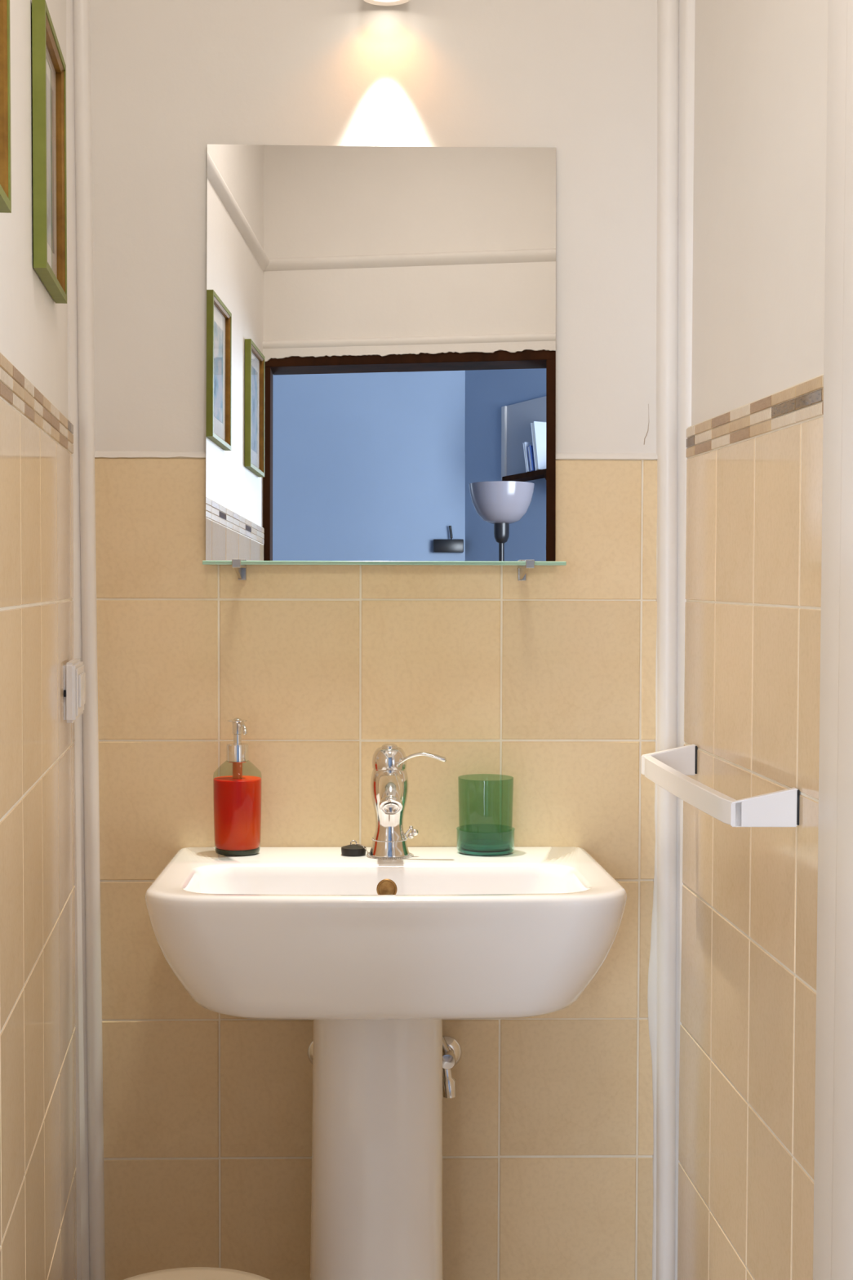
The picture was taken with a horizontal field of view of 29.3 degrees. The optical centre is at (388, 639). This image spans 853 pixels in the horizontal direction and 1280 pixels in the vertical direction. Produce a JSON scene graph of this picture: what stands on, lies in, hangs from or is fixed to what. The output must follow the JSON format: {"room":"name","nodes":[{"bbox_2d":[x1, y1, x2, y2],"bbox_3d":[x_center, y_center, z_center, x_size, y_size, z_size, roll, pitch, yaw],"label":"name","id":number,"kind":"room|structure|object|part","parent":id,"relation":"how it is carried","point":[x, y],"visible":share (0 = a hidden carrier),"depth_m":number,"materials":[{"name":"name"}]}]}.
{"room":"bathroom","nodes":[
{"label":"bathroom","id":0,"kind":"room"},
{"bbox_2d":[0,0,76,1279],"bbox_3d":[-0.404,-0.131,1.328,0.116,2.620,1.971,0,2,-6],"label":"wall","id":1,"kind":"structure","parent":0,"point":[38,1192],"depth_m":1.81,"materials":[{"name":"tile"}]},
{"bbox_2d":[0,0,11,213],"bbox_3d":[-0.354,-0.551,1.424,0.014,0.301,0.241,0,2,-6],"label":"picture frame","id":2,"kind":"object","parent":1,"relation":"attached to","point":[5,55],"visible":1,"depth_m":1.53,"materials":[{"name":"green paint"}]},
{"bbox_2d":[31,0,66,303],"bbox_3d":[-0.407,-0.577,1.964,0.014,0.301,0.241,0,2,-6],"label":"picture frame","id":3,"kind":"object","parent":1,"relation":"attached to","point":[48,64],"visible":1,"depth_m":1.96,"materials":[{"name":"green painted wood"},{"name":"brown wood"},{"name":"glass"}]},
{"bbox_3d":[-0.410,-0.577,1.964,0.001,0.274,0.214,0,2,-6],"label":"glass","id":4,"kind":"part","parent":3,"relation":"part of","materials":[{"name":"clear glass"}]},
{"bbox_2d":[63,658,85,723],"bbox_3d":[-0.421,0.067,2.193,0.020,0.079,0.121,0,2,-6],"label":"box","id":5,"kind":"object","parent":1,"relation":"attached to","point":[74,676],"visible":1,"depth_m":2.14,"materials":[{"name":"white plastic"}]},
{"bbox_3d":[-0.415,0.067,2.194,0.003,0.063,0.100,0,2,-6],"label":"plate","id":6,"kind":"part","parent":5,"relation":"part of","materials":[{"name":"white plastic"}]},
{"bbox_2d":[89,0,657,1279],"bbox_3d":[-0.013,-0.169,2.358,1.100,2.620,0.108,0,2,-1],"label":"wall","id":7,"kind":"structure","parent":0,"point":[545,682],"depth_m":2.31,"materials":[{"name":"tile"}]},
{"bbox_2d":[66,0,105,1279],"bbox_3d":[-0.437,-0.167,2.288,0.069,2.620,0.034,0,2,-1],"label":"trim","id":8,"kind":"structure","parent":7,"relation":"attached to","point":[90,1184],"depth_m":2.29,"materials":[{"name":"paint"}]},
{"bbox_2d":[306,1040,312,1064],"bbox_3d":[-0.080,0.553,2.308,0.074,0.178,0.049,0,2,-1],"label":"angle valve","id":9,"kind":"object","parent":7,"relation":"attached to","point":[309,1052],"visible":0.07,"depth_m":2.33,"materials":[{"name":"silver metal"}]},
{"bbox_2d":[205,144,555,560],"bbox_3d":[-0.011,-0.401,2.292,0.492,0.582,0.017,0,2,-1],"label":"wall mirror","id":10,"kind":"object","parent":7,"relation":"attached to","point":[381,320],"visible":0.93,"depth_m":2.29,"materials":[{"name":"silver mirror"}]},
{"bbox_2d":[202,559,566,580],"bbox_3d":[-0.007,-0.097,2.252,0.490,0.029,0.115,0,2,-1],"label":"glass shelf","id":11,"kind":"object","parent":7,"relation":"attached to","point":[238,565],"visible":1,"depth_m":2.20,"materials":[{"name":"green"}]},
{"bbox_3d":[-0.007,-0.106,2.253,0.490,0.005,0.112,0,2,-1],"label":"glass plate","id":12,"kind":"part","parent":11,"relation":"part of","materials":[{"name":"green"}]},
{"bbox_2d":[363,0,409,5],"bbox_3d":[-0.003,-0.939,2.243,0.070,0.117,0.080,0,2,-1],"label":"spotlight","id":13,"kind":"object","parent":7,"relation":"attached to","point":[380,2],"visible":1,"depth_m":2.26,"materials":[{"name":"white"}]},
{"bbox_2d":[442,1035,462,1097],"bbox_3d":[0.068,0.554,2.311,0.074,0.178,0.049,0,2,-1],"label":"angle valve","id":14,"kind":"object","parent":7,"relation":"attached to","point":[451,1048],"visible":0.52,"depth_m":2.29,"materials":[{"name":"silver metal"}]},
{"bbox_3d":[0.084,0.620,2.301,0.022,0.047,0.019,0,2,-1],"label":"handle","id":15,"kind":"part","parent":14,"relation":"part of","materials":[{"name":"silver metal"}]},
{"bbox_2d":[647,546,657,1279],"bbox_3d":[0.385,0.433,2.335,0.031,1.380,0.009,0,2,-1],"label":"trim","id":16,"kind":"structure","parent":7,"relation":"attached to","point":[652,971],"depth_m":2.34,"materials":[{"name":"paint"}]},
{"bbox_2d":[656,0,695,1279],"bbox_3d":[0.407,-0.166,2.301,0.069,2.620,0.038,0,2,-1],"label":"trim","id":17,"kind":"structure","parent":7,"relation":"attached to","point":[676,19],"depth_m":2.29,"materials":[{"name":"paint"}]},
{"bbox_2d":[677,0,828,1279],"bbox_3d":[0.517,-0.132,1.404,0.117,2.620,1.841,0,2,-3],"label":"wall","id":18,"kind":"structure","parent":0,"point":[754,442],"depth_m":1.95,"materials":[{"name":"tile"}]},
{"bbox_2d":[641,743,799,826],"bbox_3d":[0.391,0.172,1.990,0.078,0.042,0.473,0,2,-3],"label":"towel rail","id":19,"kind":"object","parent":18,"relation":"attached to","point":[669,769],"visible":1,"depth_m":1.83,"materials":[{"name":"white metal"}]},
{"bbox_3d":[0.380,0.163,2.221,0.073,0.042,0.011,0,2,-3],"label":"post","id":20,"kind":"part","parent":19,"relation":"part of","materials":[{"name":"white metal"}]},
{"bbox_3d":[0.359,0.179,1.989,0.015,0.026,0.473,0,2,-3],"label":"rail","id":21,"kind":"part","parent":19,"relation":"part of","materials":[{"name":"white metal"}]},
{"bbox_3d":[0.417,0.163,2.223,0.004,0.038,0.010,0,2,-1],"label":"wall plate","id":22,"kind":"part","parent":19,"relation":"part of","materials":[{"name":"black plastic"}]},
{"bbox_3d":[0.404,0.180,1.760,0.073,0.042,0.011,0,2,-3],"label":"post","id":23,"kind":"part","parent":19,"relation":"part of","materials":[{"name":"white metal"}]},
{"bbox_3d":[0.440,0.180,1.762,0.004,0.038,0.010,0,2,-1],"label":"wall plate","id":24,"kind":"part","parent":19,"relation":"part of","materials":[{"name":"black plastic"}]},
{"bbox_2d":[813,0,852,1279],"bbox_3d":[0.456,-0.135,1.490,0.059,2.620,0.238,0,2,-1],"label":"trim","id":25,"kind":"structure","parent":18,"relation":"attached to","point":[833,1244],"depth_m":1.55,"materials":[{"name":"paint"}]},
{"bbox_3d":[0.042,1.206,1.426,1.180,0.063,2.076,0,2,-1],"label":"floor","id":26,"kind":"structure","parent":0,"visible":0},
{"bbox_2d":[123,1266,270,1279],"bbox_3d":[-0.213,0.933,1.733,0.244,0.458,0.244,2,3,44],"label":"waste bin","id":27,"kind":"object","parent":26,"relation":"on","point":[189,1273],"visible":1,"depth_m":1.81,"materials":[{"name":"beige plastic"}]},
{"bbox_2d":[145,846,626,1279],"bbox_3d":[-0.006,0.720,2.122,0.580,0.860,0.436,0,2,-1],"label":"washbasin","id":28,"kind":"object","parent":26,"relation":"on","point":[376,953],"visible":0.98,"depth_m":1.96,"materials":[{"name":"white ceramic"}]},
{"bbox_2d":[213,717,262,856],"bbox_3d":[-0.209,0.201,2.251,0.067,0.187,0.067,0,2,-1],"label":"soap dispenser","id":29,"kind":"object","parent":28,"relation":"on","point":[237,802],"visible":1,"depth_m":2.23,"materials":[{"name":"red glass"}]},
{"bbox_3d":[-0.209,0.128,2.248,0.016,0.030,0.016,0,2,-1],"label":"pump stem","id":30,"kind":"part","parent":29,"relation":"part of","materials":[{"name":"silver metal"}]},
{"bbox_2d":[213,763,262,856],"bbox_3d":[-0.209,0.230,2.252,0.067,0.129,0.067,0,2,-1],"label":"bottle","id":31,"kind":"object","parent":29,"relation":"on","point":[237,802],"depth_m":2.23,"materials":[{"name":"clear glass"}]},
{"bbox_2d":[215,846,259,856],"bbox_3d":[-0.209,0.290,2.254,0.062,0.008,0.062,0,2,-1],"label":"base","id":32,"kind":"object","parent":29,"relation":"on","point":[223,851],"depth_m":2.23,"materials":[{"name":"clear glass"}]},
{"bbox_2d":[341,840,413,859],"bbox_3d":[-0.016,0.285,2.229,0.099,0.021,0.067,0,2,-1],"label":"plug","id":33,"kind":"object","parent":28,"relation":"on","point":[352,850],"visible":0.72,"depth_m":2.23,"materials":[{"name":"black rubber"}]},
{"bbox_3d":[0.001,0.287,2.230,0.068,0.017,0.066,-1,3,-33],"label":"ball chain","id":34,"kind":"part","parent":33,"relation":"part of","materials":[{"name":"silver metal"}]},
{"bbox_2d":[145,846,626,1019],"bbox_3d":[-0.006,0.369,2.108,0.580,0.156,0.436,0,2,-1],"label":"basin","id":35,"kind":"object","parent":28,"relation":"in","point":[437,932],"depth_m":1.91,"materials":[{"name":"white ceramic"}]},
{"bbox_2d":[368,743,446,858],"bbox_3d":[0.001,0.219,2.186,0.106,0.153,0.126,2,3,37],"label":"mixer tap","id":36,"kind":"object","parent":28,"relation":"on","point":[389,784],"visible":1,"depth_m":2.21,"materials":[{"name":"silver metal"}]},
{"bbox_3d":[0.002,0.198,2.172,0.032,0.045,0.118,0,2,-1],"label":"spout","id":37,"kind":"part","parent":36,"relation":"part of","materials":[{"name":"silver metal"}]},
{"bbox_3d":[0.043,0.162,2.204,0.069,0.022,0.013,0,2,6],"label":"lever","id":38,"kind":"part","parent":36,"relation":"part of","materials":[{"name":"silver metal"}]},
{"bbox_2d":[456,777,515,856],"bbox_3d":[0.134,0.243,2.265,0.082,0.105,0.082,0,2,-1],"label":"glass tumbler","id":39,"kind":"object","parent":28,"relation":"on","point":[484,847],"visible":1,"depth_m":2.24,"materials":[{"name":"teal glass"}]},
{"bbox_2d":[456,827,515,856],"bbox_3d":[0.134,0.278,2.266,0.082,0.034,0.082,0,2,-1],"label":"base","id":40,"kind":"object","parent":39,"relation":"on","point":[484,847],"depth_m":2.24,"materials":[{"name":"teal glass"}]}
]}

